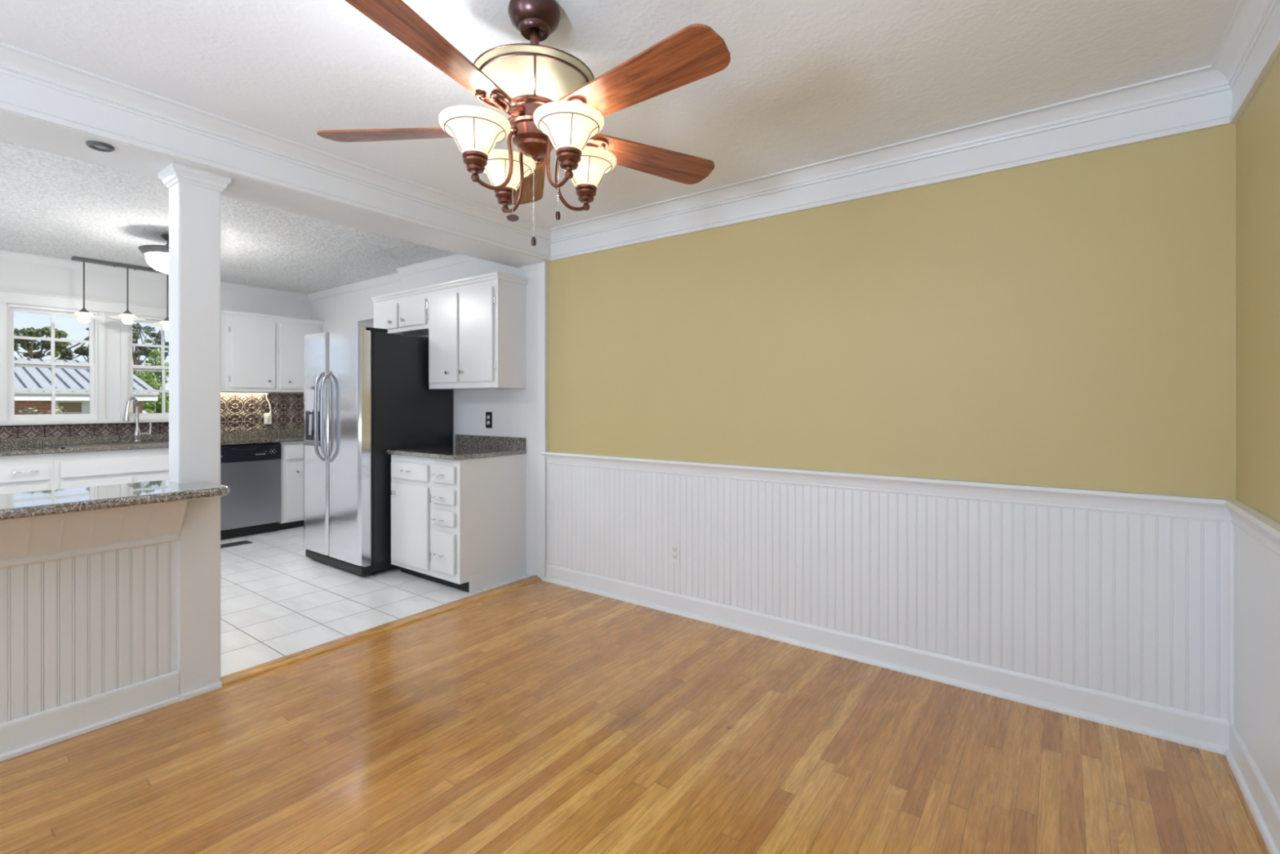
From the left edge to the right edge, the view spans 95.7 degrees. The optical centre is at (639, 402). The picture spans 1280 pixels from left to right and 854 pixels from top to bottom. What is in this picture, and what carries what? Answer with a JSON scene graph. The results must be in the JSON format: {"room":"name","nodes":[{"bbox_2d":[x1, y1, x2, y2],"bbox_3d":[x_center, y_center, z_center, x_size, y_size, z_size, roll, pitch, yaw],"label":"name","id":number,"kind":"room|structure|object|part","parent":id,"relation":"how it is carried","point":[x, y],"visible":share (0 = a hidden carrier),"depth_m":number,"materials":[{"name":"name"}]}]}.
{"room":"dining room","nodes":[
{"label":"dining room","id":0,"kind":"room"},
{"bbox_2d":[0,162,231,761],"bbox_3d":[-2.943,0.129,1.175,0.194,2.243,3.582,0,0,36],"label":"column","id":1,"kind":"structure","parent":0,"point":[194,194],"depth_m":2.47,"materials":[{"name":"white paint"}]},
{"bbox_2d":[220,574,541,687],"bbox_3d":[-1.304,1.244,3.361,0.099,0.013,1.942,0,0,36],"label":"trim","id":2,"kind":"structure","parent":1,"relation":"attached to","point":[237,676],"depth_m":3.08,"materials":[{"name":"brown wood"}]},
{"bbox_2d":[0,258,310,438],"bbox_3d":[-5.184,0.028,4.375,0.135,2.444,6.100,0,0,36],"label":"wall","id":3,"kind":"structure","parent":0,"point":[14,275],"depth_m":5.08,"materials":[{"name":"white paint"}]},
{"bbox_2d":[7,303,97,421],"bbox_3d":[-4.883,-0.320,4.820,0.085,0.930,0.545,0,0,36],"label":"window","id":4,"kind":"structure","parent":3,"relation":"attached to","point":[92,365],"depth_m":4.81,"materials":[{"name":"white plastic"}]},
{"bbox_3d":[-4.892,-0.526,4.827,0.022,0.473,0.501,0,0,36],"label":"sash","id":5,"kind":"part","parent":4,"relation":"part of","materials":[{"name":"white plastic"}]},
{"bbox_3d":[-4.873,-0.110,4.814,0.022,0.465,0.501,0,0,36],"label":"sash","id":6,"kind":"part","parent":4,"relation":"part of","materials":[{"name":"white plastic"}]},
{"bbox_2d":[0,418,168,425],"bbox_3d":[-4.729,0.163,4.946,0.095,0.031,1.760,0,0,36],"label":"window sill","id":7,"kind":"structure","parent":3,"relation":"attached to","point":[140,420],"depth_m":4.87,"materials":[{"name":"white paint"}]},
{"bbox_2d":[128,315,168,418],"bbox_3d":[-4.452,-0.320,5.409,0.085,0.930,0.545,0,0,36],"label":"window","id":8,"kind":"structure","parent":3,"relation":"attached to","point":[162,367],"depth_m":5.31,"materials":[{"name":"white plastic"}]},
{"bbox_3d":[-4.461,-0.526,5.416,0.022,0.473,0.501,0,0,36],"label":"sash","id":9,"kind":"part","parent":8,"relation":"part of","materials":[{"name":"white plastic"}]},
{"bbox_3d":[-4.442,-0.110,5.403,0.022,0.465,0.501,0,0,36],"label":"sash","id":10,"kind":"part","parent":8,"relation":"part of","materials":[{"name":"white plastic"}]},
{"bbox_2d":[264,413,271,424],"bbox_3d":[-3.894,0.165,6.064,0.010,0.115,0.070,0,0,36],"label":"wall outlet","id":11,"kind":"object","parent":3,"relation":"attached to","point":[267,420],"visible":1,"depth_m":6.06,"materials":[{"name":"white plastic"}]},
{"bbox_2d":[220,310,324,392],"bbox_3d":[-3.784,-0.495,5.939,0.346,0.766,0.922,0,0,36],"label":"upper cabinet","id":12,"kind":"object","parent":3,"relation":"attached to","point":[260,353],"visible":0.94,"depth_m":5.75,"materials":[{"name":"white paint"}]},
{"bbox_2d":[220,391,271,417],"bbox_3d":[-3.993,0.022,5.866,0.074,0.268,0.483,0,0,36],"label":"light","id":13,"kind":"object","parent":12,"relation":"attached to","point":[221,392],"depth_m":5.90,"materials":[{"name":"white plastic"}]},
{"bbox_3d":[-3.881,0.023,6.053,0.035,0.267,0.048,0,0,36],"label":"power cord","id":14,"kind":"part","parent":13,"relation":"part of","materials":[{"name":"white plastic"}]},
{"bbox_3d":[-3.795,-0.475,5.694,0.018,0.660,0.385,0,0,36],"label":"door","id":15,"kind":"part","parent":12,"relation":"part of","materials":[{"name":"white paint"}]},
{"bbox_3d":[-3.794,-0.857,5.946,0.321,0.043,0.921,0,0,36],"label":"cornice","id":16,"kind":"part","parent":12,"relation":"part of","materials":[{"name":"white paint"}]},
{"bbox_3d":[-3.536,-0.475,6.048,0.018,0.660,0.403,0,0,36],"label":"door","id":17,"kind":"part","parent":12,"relation":"part of","materials":[{"name":"white paint"}]},
{"bbox_2d":[0,109,551,267],"bbox_3d":[-2.387,-1.093,1.956,0.334,0.202,5.500,0,0,36],"label":"beam","id":18,"kind":"structure","parent":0,"point":[16,129],"depth_m":2.71,"materials":[{"name":"white paint"}]},
{"bbox_2d":[85,140,114,152],"bbox_3d":[-2.082,-0.986,2.235,0.082,0.012,0.082,0,0,36],"label":"recessed light","id":19,"kind":"object","parent":18,"relation":"attached to","point":[99,146],"visible":1,"depth_m":2.23,"materials":[{"name":"grey metal"}]},
{"bbox_2d":[310,280,401,332],"bbox_3d":[-2.754,0.028,6.066,2.060,2.444,0.500,0,0,36],"label":"wall","id":20,"kind":"structure","parent":0,"point":[352,309],"depth_m":5.92,"materials":[{"name":"white paint"}]},
{"bbox_2d":[0,0,1239,293],"bbox_3d":[-2.241,-1.232,2.221,7.429,0.086,6.100,0,0,36],"label":"ceiling","id":21,"kind":"structure","parent":0,"point":[804,82],"depth_m":2.15,"materials":[{"name":"white paint"}]},
{"bbox_2d":[64,256,168,331],"bbox_3d":[-4.407,-0.913,4.983,0.232,0.549,0.782,0,0,36],"label":"pendant light","id":22,"kind":"object","parent":21,"relation":"hanging from","point":[83,316],"visible":0.89,"depth_m":4.94,"materials":[{"name":"grey metal"}]},
{"bbox_3d":[-4.569,-0.726,4.761,0.232,0.040,0.232,0,0,36],"label":"lamp shade","id":23,"kind":"part","parent":22,"relation":"part of","materials":[{"name":"white glass"}]},
{"bbox_3d":[-4.569,-0.689,4.761,0.082,0.080,0.083,0,0,36],"label":"globe","id":24,"kind":"part","parent":22,"relation":"part of","materials":[{"name":"white glass"}]},
{"bbox_3d":[-4.569,-0.960,4.761,0.010,0.401,0.010,0,0,14],"label":"stem","id":25,"kind":"part","parent":22,"relation":"part of","materials":[{"name":"grey metal"}]},
{"bbox_3d":[-4.407,-0.970,4.983,0.010,0.381,0.010,0,0,14],"label":"stem","id":26,"kind":"part","parent":22,"relation":"part of","materials":[{"name":"grey metal"}]},
{"bbox_3d":[-4.407,-0.746,4.983,0.232,0.040,0.232,0,0,36],"label":"lamp shade","id":27,"kind":"part","parent":22,"relation":"part of","materials":[{"name":"white glass"}]},
{"bbox_3d":[-4.407,-0.709,4.983,0.082,0.080,0.083,0,0,36],"label":"globe","id":28,"kind":"part","parent":22,"relation":"part of","materials":[{"name":"white glass"}]},
{"bbox_3d":[-4.245,-0.716,5.205,0.232,0.040,0.232,0,0,36],"label":"lamp shade","id":29,"kind":"part","parent":22,"relation":"part of","materials":[{"name":"white glass"}]},
{"bbox_3d":[-4.245,-0.679,5.205,0.082,0.080,0.083,0,0,36],"label":"globe","id":30,"kind":"part","parent":22,"relation":"part of","materials":[{"name":"white glass"}]},
{"bbox_3d":[-4.245,-0.955,5.205,0.010,0.410,0.010,0,0,14],"label":"stem","id":31,"kind":"part","parent":22,"relation":"part of","materials":[{"name":"grey metal"}]},
{"bbox_2d":[137,233,168,273],"bbox_3d":[-3.335,-1.042,4.137,0.376,0.292,0.376,0,0,36],"label":"ceiling light","id":32,"kind":"object","parent":21,"relation":"attached to","point":[157,256],"visible":0.37,"depth_m":4.00,"materials":[{"name":"white glass"}]},
{"bbox_3d":[-3.335,-0.977,4.137,0.298,0.110,0.298,0,0,36],"label":"lamp shade","id":33,"kind":"part","parent":32,"relation":"part of","materials":[{"name":"white glass"}]},
{"bbox_2d":[316,0,730,245],"bbox_3d":[-0.292,-0.835,1.716,1.246,0.718,1.275,0,0,36],"label":"ceiling fan","id":34,"kind":"object","parent":21,"relation":"hanging from","point":[552,100],"visible":1,"depth_m":1.60,"materials":[{"name":"brown wood"}]},
{"bbox_3d":[-0.727,-0.825,1.784,0.513,0.039,0.140,0,0,3],"label":"blade","id":35,"kind":"part","parent":34,"relation":"part of","materials":[{"name":"brown wood"}]},
{"bbox_3d":[-0.469,-0.825,1.369,0.140,0.039,0.513,0,0,23],"label":"blade","id":36,"kind":"part","parent":34,"relation":"part of","materials":[{"name":"brown wood"}]},
{"bbox_3d":[-0.463,-0.742,1.628,0.195,0.090,0.195,0,0,36],"label":"lamp shade","id":37,"kind":"part","parent":34,"relation":"part of","materials":[{"name":"beige glass"}]},
{"bbox_3d":[-0.413,-0.712,1.673,0.137,0.202,0.021,0,0,-38],"label":"light arm","id":38,"kind":"part","parent":34,"relation":"part of","materials":[{"name":"brown metal"}]},
{"bbox_3d":[-0.440,-0.742,1.895,0.195,0.090,0.195,0,0,36],"label":"lamp shade","id":39,"kind":"part","parent":34,"relation":"part of","materials":[{"name":"beige glass"}]},
{"bbox_3d":[-0.398,-0.712,1.843,0.021,0.202,0.137,0,0,-41],"label":"light arm","id":40,"kind":"part","parent":34,"relation":"part of","materials":[{"name":"brown metal"}]},
{"bbox_3d":[-0.420,-0.825,2.147,0.140,0.039,0.513,0,0,-13],"label":"blade","id":41,"kind":"part","parent":34,"relation":"part of","materials":[{"name":"brown wood"}]},
{"bbox_3d":[-0.322,-0.619,1.752,0.003,0.234,0.003,0,0,6],"label":"pull chain","id":42,"kind":"part","parent":34,"relation":"part of","materials":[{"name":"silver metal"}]},
{"bbox_3d":[-0.322,-0.489,1.752,0.015,0.026,0.015,0,0,36],"label":"pull knob","id":43,"kind":"part","parent":34,"relation":"part of","materials":[{"name":"brown wood"}]},
{"bbox_3d":[-0.239,-0.712,1.657,0.021,0.202,0.137,0,0,-41],"label":"light arm","id":44,"kind":"part","parent":34,"relation":"part of","materials":[{"name":"brown metal"}]},
{"bbox_3d":[-0.249,-0.691,1.757,0.003,0.221,0.003,0,0,-24],"label":"pull chain","id":45,"kind":"part","parent":34,"relation":"part of","materials":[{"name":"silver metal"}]},
{"bbox_3d":[-0.249,-0.569,1.757,0.015,0.026,0.015,0,0,36],"label":"pull knob","id":46,"kind":"part","parent":34,"relation":"part of","materials":[{"name":"brown wood"}]},
{"bbox_3d":[-0.197,-0.742,1.605,0.195,0.090,0.195,0,0,36],"label":"lamp shade","id":47,"kind":"part","parent":34,"relation":"part of","materials":[{"name":"beige glass"}]},
{"bbox_3d":[-0.223,-0.712,1.827,0.137,0.202,0.021,0,0,-38],"label":"light arm","id":48,"kind":"part","parent":34,"relation":"part of","materials":[{"name":"brown metal"}]},
{"bbox_3d":[-0.174,-0.742,1.872,0.195,0.090,0.195,0,0,36],"label":"lamp shade","id":49,"kind":"part","parent":34,"relation":"part of","materials":[{"name":"beige glass"}]},
{"bbox_3d":[-0.011,-0.825,1.479,0.512,0.039,0.152,0,0,36],"label":"blade","id":50,"kind":"part","parent":34,"relation":"part of","materials":[{"name":"brown wood"}]},
{"bbox_3d":[0.032,-0.825,1.962,0.513,0.039,0.140,0,0,-33],"label":"blade","id":51,"kind":"part","parent":34,"relation":"part of","materials":[{"name":"brown wood"}]},
{"bbox_2d":[0,526,1269,853],"bbox_3d":[-2.241,1.280,2.221,7.429,0.060,6.100,0,0,36],"label":"floor","id":52,"kind":"structure","parent":0,"point":[538,717],"depth_m":2.06,"materials":[{"name":"brown wood"}]},
{"bbox_2d":[0,453,53,494],"bbox_3d":[-4.815,0.816,4.290,0.629,0.868,0.598,0,0,36],"label":"base cabinet","id":53,"kind":"object","parent":52,"relation":"on","point":[25,473],"visible":0.4,"depth_m":4.25,"materials":[{"name":"white paint"}]},
{"bbox_3d":[-4.591,0.728,4.132,0.018,0.245,0.539,0,0,36],"label":"drawer","id":54,"kind":"part","parent":53,"relation":"part of","materials":[{"name":"white paint"}]},
{"bbox_3d":[-4.591,0.514,4.132,0.018,0.128,0.539,0,0,36],"label":"drawer","id":55,"kind":"part","parent":53,"relation":"part of","materials":[{"name":"white paint"}]},
{"bbox_3d":[-4.488,0.505,4.234,0.029,0.013,0.134,0,0,36],"label":"handle","id":56,"kind":"part","parent":53,"relation":"part of","materials":[{"name":"silver metal"}]},
{"bbox_2d":[53,448,168,489],"bbox_3d":[-4.362,0.816,4.912,0.626,0.868,0.939,0,0,36],"label":"base cabinet","id":57,"kind":"object","parent":52,"relation":"on","point":[90,468],"visible":0.1,"depth_m":4.62,"materials":[{"name":"white paint"}]},
{"bbox_3d":[-4.274,0.874,4.566,0.018,0.543,0.427,0,0,36],"label":"door","id":58,"kind":"part","parent":57,"relation":"part of","materials":[{"name":"white paint"}]},
{"bbox_2d":[0,428,303,456],"bbox_3d":[-4.199,0.332,5.140,0.620,0.100,2.699,0,0,36],"label":"countertop","id":59,"kind":"structure","parent":57,"relation":"on","point":[25,446],"depth_m":4.91,"materials":[{"name":"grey stone"}]},
{"bbox_2d":[46,440,168,448],"bbox_3d":[-4.381,0.437,4.921,0.449,0.186,0.864,0,0,36],"label":"sink","id":60,"kind":"object","parent":59,"relation":"in","point":[143,442],"visible":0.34,"depth_m":4.88,"materials":[{"name":"silver metal"}]},
{"bbox_2d":[122,396,152,441],"bbox_3d":[-4.415,0.146,5.054,0.109,0.397,0.306,0,0,-7],"label":"faucet","id":61,"kind":"object","parent":59,"relation":"on","point":[137,434],"visible":1,"depth_m":5.11,"materials":[{"name":"silver metal"}]},
{"bbox_3d":[-4.412,0.086,5.038,0.025,0.277,0.221,0,0,-22],"label":"spout","id":62,"kind":"part","parent":61,"relation":"part of","materials":[{"name":"silver metal"}]},
{"bbox_3d":[-4.410,0.234,5.175,0.027,0.113,0.085,0,0,42],"label":"lever","id":63,"kind":"part","parent":61,"relation":"part of","materials":[{"name":"silver metal"}]},
{"bbox_3d":[-4.008,0.874,4.930,0.018,0.543,0.425,0,0,36],"label":"door","id":64,"kind":"part","parent":57,"relation":"part of","materials":[{"name":"white paint"}]},
{"bbox_2d":[220,540,253,548],"bbox_3d":[-3.598,1.247,5.107,0.140,0.006,0.275,0,0,36],"label":"floor vent","id":65,"kind":"object","parent":52,"relation":"in","point":[242,542],"visible":0.82,"depth_m":5.11,"materials":[{"name":"black metal"}]},
{"bbox_2d":[220,442,280,539],"bbox_3d":[-3.889,0.819,5.537,0.592,0.861,0.618,0,0,36],"label":"dishwasher","id":66,"kind":"object","parent":52,"relation":"on","point":[251,472],"visible":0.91,"depth_m":5.41,"materials":[{"name":"silver metal"}]},
{"bbox_3d":[-3.726,1.200,5.418,0.015,0.097,0.614,0,0,36],"label":"kick plate","id":67,"kind":"part","parent":66,"relation":"part of","materials":[{"name":"black metal"}]},
{"bbox_3d":[-3.673,0.469,5.379,0.037,0.148,0.614,0,0,36],"label":"control panel","id":68,"kind":"part","parent":66,"relation":"part of","materials":[{"name":"black plastic"}]},
{"bbox_2d":[277,440,303,530],"bbox_3d":[-3.557,0.816,6.013,0.626,0.868,0.531,0,0,36],"label":"base cabinet","id":69,"kind":"object","parent":52,"relation":"on","point":[291,459],"visible":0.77,"depth_m":5.71,"materials":[{"name":"white paint"}]},
{"bbox_3d":[-3.331,0.486,5.854,0.018,0.143,0.445,0,0,36],"label":"drawer","id":70,"kind":"part","parent":69,"relation":"part of","materials":[{"name":"white paint"}]},
{"bbox_3d":[-3.331,0.865,5.854,0.018,0.560,0.445,0,0,36],"label":"door","id":71,"kind":"part","parent":69,"relation":"part of","materials":[{"name":"white paint"}]},
{"bbox_2d":[302,326,453,575],"bbox_3d":[-2.131,0.354,4.639,0.894,1.792,0.843,0,0,36],"label":"refrigerator","id":72,"kind":"object","parent":52,"relation":"on","point":[367,394],"visible":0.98,"depth_m":4.28,"materials":[{"name":"silver metal"}]},
{"bbox_3d":[-2.505,0.309,4.529,0.398,1.692,0.077,0,0,36],"label":"door","id":73,"kind":"part","parent":72,"relation":"part of","materials":[{"name":"silver metal"}]},
{"bbox_3d":[-2.425,0.105,4.385,0.029,0.681,0.086,0,0,26],"label":"handle","id":74,"kind":"part","parent":72,"relation":"part of","materials":[{"name":"grey metal"}]},
{"bbox_3d":[-2.338,0.105,4.321,0.086,0.681,0.029,0,0,-43],"label":"handle","id":75,"kind":"part","parent":72,"relation":"part of","materials":[{"name":"grey metal"}]},
{"bbox_3d":[-2.147,0.309,4.267,0.472,1.692,0.077,0,0,36],"label":"door","id":76,"kind":"part","parent":72,"relation":"part of","materials":[{"name":"silver metal"}]},
{"bbox_2d":[390,453,526,592],"bbox_3d":[-1.338,0.811,4.209,0.808,0.878,0.624,0,0,36],"label":"base cabinet","id":77,"kind":"object","parent":52,"relation":"on","point":[461,524],"visible":0.99,"depth_m":3.97,"materials":[{"name":"white paint"}]},
{"bbox_3d":[-1.624,0.483,4.081,0.452,0.118,0.018,0,0,36],"label":"drawer","id":78,"kind":"part","parent":77,"relation":"part of","materials":[{"name":"white paint"}]},
{"bbox_3d":[-1.624,0.861,4.081,0.452,0.569,0.018,0,0,36],"label":"door","id":79,"kind":"part","parent":77,"relation":"part of","materials":[{"name":"white paint"}]},
{"bbox_3d":[-1.306,0.994,3.849,0.250,0.268,0.018,0,0,36],"label":"drawer","id":80,"kind":"part","parent":77,"relation":"part of","materials":[{"name":"white paint"}]},
{"bbox_3d":[-1.306,0.764,3.849,0.250,0.099,0.018,0,0,36],"label":"drawer","id":81,"kind":"part","parent":77,"relation":"part of","materials":[{"name":"white paint"}]},
{"bbox_3d":[-1.306,0.620,3.849,0.250,0.106,0.018,0,0,36],"label":"drawer","id":82,"kind":"part","parent":77,"relation":"part of","materials":[{"name":"white paint"}]},
{"bbox_3d":[-1.306,0.475,3.849,0.250,0.119,0.018,0,0,36],"label":"drawer","id":83,"kind":"part","parent":77,"relation":"part of","materials":[{"name":"white paint"}]},
{"bbox_2d":[386,434,526,460],"bbox_3d":[-1.333,0.313,4.209,0.822,0.116,0.618,0,0,36],"label":"countertop","id":84,"kind":"structure","parent":77,"relation":"on","point":[465,446],"depth_m":4.22,"materials":[{"name":"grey stone"}]},
{"bbox_2d":[401,123,1235,575],"bbox_3d":[0.214,0.028,3.832,5.369,2.444,0.600,0,0,36],"label":"wall","id":85,"kind":"structure","parent":0,"point":[1069,322],"depth_m":2.64,"materials":[{"name":"yellow paint"}]},
{"bbox_2d":[0,249,478,300],"bbox_3d":[-3.899,-1.159,3.124,3.486,0.060,5.600,0,0,36],"label":"crown molding","id":86,"kind":"structure","parent":85,"relation":"attached to","point":[448,260],"depth_m":5.13,"materials":[{"name":"white paint"}]},
{"bbox_2d":[371,285,429,336],"bbox_3d":[-1.894,-0.740,4.812,0.800,0.324,0.308,0,0,36],"label":"upper cabinet","id":87,"kind":"object","parent":85,"relation":"attached to","point":[406,312],"visible":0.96,"depth_m":4.69,"materials":[{"name":"white paint"}]},
{"bbox_3d":[-2.122,-0.712,4.834,0.360,0.200,0.018,0,0,36],"label":"door","id":88,"kind":"part","parent":87,"relation":"part of","materials":[{"name":"white paint"}]},
{"bbox_3d":[-1.887,-0.880,4.822,0.800,0.044,0.284,0,0,36],"label":"cornice","id":89,"kind":"part","parent":87,"relation":"part of","materials":[{"name":"white paint"}]},
{"bbox_3d":[-1.808,-0.712,4.604,0.370,0.200,0.018,0,0,36],"label":"door","id":90,"kind":"part","parent":87,"relation":"part of","materials":[{"name":"white paint"}]},
{"bbox_2d":[426,271,528,389],"bbox_3d":[-1.237,-0.504,4.331,0.827,0.795,0.308,0,0,36],"label":"upper cabinet","id":91,"kind":"object","parent":85,"relation":"attached to","point":[477,324],"visible":1,"depth_m":4.16,"materials":[{"name":"white paint"}]},
{"bbox_3d":[-1.482,-0.482,4.365,0.354,0.660,0.018,0,0,36],"label":"door","id":92,"kind":"part","parent":91,"relation":"part of","materials":[{"name":"white paint"}]},
{"bbox_3d":[-1.171,-0.482,4.138,0.372,0.660,0.018,0,0,36],"label":"door","id":93,"kind":"part","parent":91,"relation":"part of","materials":[{"name":"white paint"}]},
{"bbox_3d":[-1.230,-0.880,4.341,0.827,0.044,0.284,0,0,36],"label":"cornice","id":94,"kind":"part","parent":91,"relation":"part of","materials":[{"name":"white paint"}]},
{"bbox_2d":[485,411,492,427],"bbox_3d":[-1.166,0.132,4.464,0.072,0.124,0.010,0,0,36],"label":"wall outlet","id":95,"kind":"object","parent":85,"relation":"attached to","point":[488,415],"visible":1,"depth_m":4.46,"materials":[{"name":"black plastic"}]},
{"bbox_2d":[520,261,547,579],"bbox_3d":[-0.765,0.129,4.158,0.263,2.243,0.030,0,0,36],"label":"trim","id":96,"kind":"structure","parent":85,"relation":"attached to","point":[542,268],"depth_m":4.08,"materials":[{"name":"white paint"}]},
{"bbox_2d":[670,542,679,563],"bbox_3d":[0.207,0.892,3.448,0.070,0.115,0.010,0,0,36],"label":"wall outlet","id":97,"kind":"object","parent":85,"relation":"attached to","point":[674,547],"visible":1,"depth_m":3.44,"materials":[{"name":"white plastic"}]},
{"bbox_2d":[671,546,676,551],"bbox_3d":[0.205,0.871,3.446,0.033,0.027,0.003,0,0,36],"label":"receptacle","id":98,"kind":"object","parent":97,"relation":"attached to","point":[673,548],"depth_m":3.45,"materials":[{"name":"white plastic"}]},
{"bbox_2d":[671,553,676,559],"bbox_3d":[0.205,0.913,3.446,0.033,0.027,0.003,0,0,36],"label":"receptacle","id":99,"kind":"object","parent":97,"relation":"attached to","point":[673,555],"depth_m":3.45,"materials":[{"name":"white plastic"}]},
{"bbox_2d":[546,463,1228,719],"bbox_3d":[0.716,0.780,3.087,3.439,0.760,0.010,0,0,36],"label":"wainscoting","id":100,"kind":"structure","parent":85,"relation":"attached to","point":[1131,606],"depth_m":2.61,"materials":[{"name":"white paint"}]},
{"bbox_2d":[542,563,1279,853],"bbox_3d":[-0.897,1.191,0.866,3.459,0.118,5.500,0,0,36],"label":"baseboard","id":101,"kind":"structure","parent":85,"relation":"attached to","point":[1212,734],"depth_m":2.48,"materials":[{"name":"white paint"}]},
{"bbox_2d":[1235,52,1279,524],"bbox_3d":[0.539,0.028,-0.185,0.100,2.444,5.500,0,0,36],"label":"wall","id":102,"kind":"structure","parent":0,"point":[1258,126],"depth_m":1.83,"materials":[{"name":"yellow paint"}]},
{"bbox_2d":[0,0,1279,261],"bbox_3d":[-0.876,-1.095,0.851,3.409,0.199,5.500,0,0,36],"label":"crown molding","id":103,"kind":"structure","parent":102,"relation":"attached to","point":[33,86],"depth_m":2.48,"materials":[{"name":"white paint"}]},
{"bbox_2d":[542,451,1279,556],"bbox_3d":[-0.897,0.385,0.866,3.461,0.083,5.500,0,0,36],"label":"chair rail","id":104,"kind":"object","parent":102,"relation":"attached to","point":[1260,527],"visible":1,"depth_m":2.51,"materials":[{"name":"white paint"}]},
{"bbox_2d":[1228,520,1234,724],"bbox_3d":[2.104,0.780,2.058,0.018,0.720,0.018,0,0,36],"label":"trim","id":105,"kind":"structure","parent":102,"relation":"attached to","point":[1231,526],"depth_m":2.05,"materials":[{"name":"white paint"}]},
{"bbox_2d":[1234,524,1279,808],"bbox_3d":[0.492,0.780,-0.158,0.008,0.760,5.488,0,0,36],"label":"wainscoting","id":106,"kind":"structure","parent":102,"relation":"attached to","point":[1256,567],"depth_m":1.80,"materials":[{"name":"white paint"}]},
{"bbox_3d":[-3.009,0.814,1.111,0.120,0.872,3.402,0,0,36],"label":"wall","id":107,"kind":"structure","parent":0,"visible":0},
{"bbox_2d":[0,540,177,724],"bbox_3d":[-2.957,0.850,1.074,0.009,0.600,3.402,0,0,36],"label":"beadboard panel","id":108,"kind":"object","parent":107,"relation":"attached to","point":[74,628],"depth_m":2.21,"materials":[{"name":"white paint"}]},
{"bbox_2d":[0,533,178,568],"bbox_3d":[-2.950,0.562,1.068,0.022,0.036,3.401,0,0,36],"label":"wall rail","id":109,"kind":"object","parent":107,"relation":"attached to","point":[24,560],"visible":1,"depth_m":2.20,"materials":[{"name":"white paint"}]},
{"bbox_2d":[0,499,187,559],"bbox_3d":[-2.908,0.463,1.040,0.121,0.174,3.405,0,0,36],"label":"trim","id":110,"kind":"structure","parent":107,"relation":"attached to","point":[32,535],"depth_m":2.17,"materials":[{"name":"white paint"}]},
{"bbox_2d":[0,480,229,520],"bbox_3d":[-2.695,0.357,1.320,0.460,0.036,2.908,0,0,36],"label":"countertop","id":111,"kind":"structure","parent":107,"relation":"on","point":[50,502],"depth_m":2.13,"materials":[{"name":"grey stone"}]},
{"label":"outside","id":112,"kind":"structure","parent":0,"visible":0},
{"bbox_3d":[-26.421,2.500,22.950,56.080,0.100,60.000,0,0,36],"label":"ground","id":113,"kind":"structure","parent":112,"visible":0},
{"bbox_2d":[13,326,71,359],"bbox_3d":[-27.678,-0.579,26.376,1.864,6.058,2.523,0,0,36],"label":"tree","id":114,"kind":"object","parent":113,"relation":"on","point":[25,344],"visible":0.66,"depth_m":26.54,"materials":[{"name":"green plant"}]},
{"bbox_2d":[18,404,66,414],"bbox_3d":[-13.272,1.252,12.954,0.409,2.395,0.851,0,0,36],"label":"shrub","id":115,"kind":"object","parent":113,"relation":"on","point":[31,409],"visible":0.06,"depth_m":12.83,"materials":[{"name":"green plant"}]},
{"bbox_2d":[54,327,88,360],"bbox_3d":[-29.812,-0.892,31.078,0.801,6.685,2.375,0,0,36],"label":"tree","id":116,"kind":"object","parent":113,"relation":"on","point":[82,350],"visible":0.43,"depth_m":30.77,"materials":[{"name":"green plant"}]},
{"bbox_2d":[13,356,159,414],"bbox_3d":[-18.604,0.610,12.515,7.820,3.680,11.090,0,0,36],"label":"house","id":117,"kind":"structure","parent":113,"relation":"on","point":[74,402],"depth_m":13.76,"materials":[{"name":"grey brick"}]},
{"bbox_2d":[58,402,81,412],"bbox_3d":[-13.392,0.105,13.621,0.010,0.230,0.390,0,0,36],"label":"window","id":118,"kind":"structure","parent":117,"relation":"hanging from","point":[70,406],"depth_m":13.63,"materials":[{"name":"clear glass"}]},
{"bbox_2d":[132,322,168,374],"bbox_3d":[-25.324,-0.811,29.579,1.618,6.523,1.961,0,0,36],"label":"tree","id":119,"kind":"object","parent":113,"relation":"on","point":[147,330],"visible":0.56,"depth_m":29.40,"materials":[{"name":"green plant"}]},
{"bbox_2d":[134,347,168,413],"bbox_3d":[-17.955,0.213,21.033,1.712,4.473,2.100,0,0,36],"label":"tree","id":120,"kind":"object","parent":113,"relation":"on","point":[152,379],"visible":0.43,"depth_m":21.02,"materials":[{"name":"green plant"}]},
{"bbox_2d":[141,330,168,361],"bbox_3d":[-26.376,-0.756,31.612,1.639,6.413,1.656,0,0,36],"label":"tree","id":121,"kind":"object","parent":113,"relation":"on","point":[157,335],"visible":0.27,"depth_m":31.67,"materials":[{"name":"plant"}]}
]}

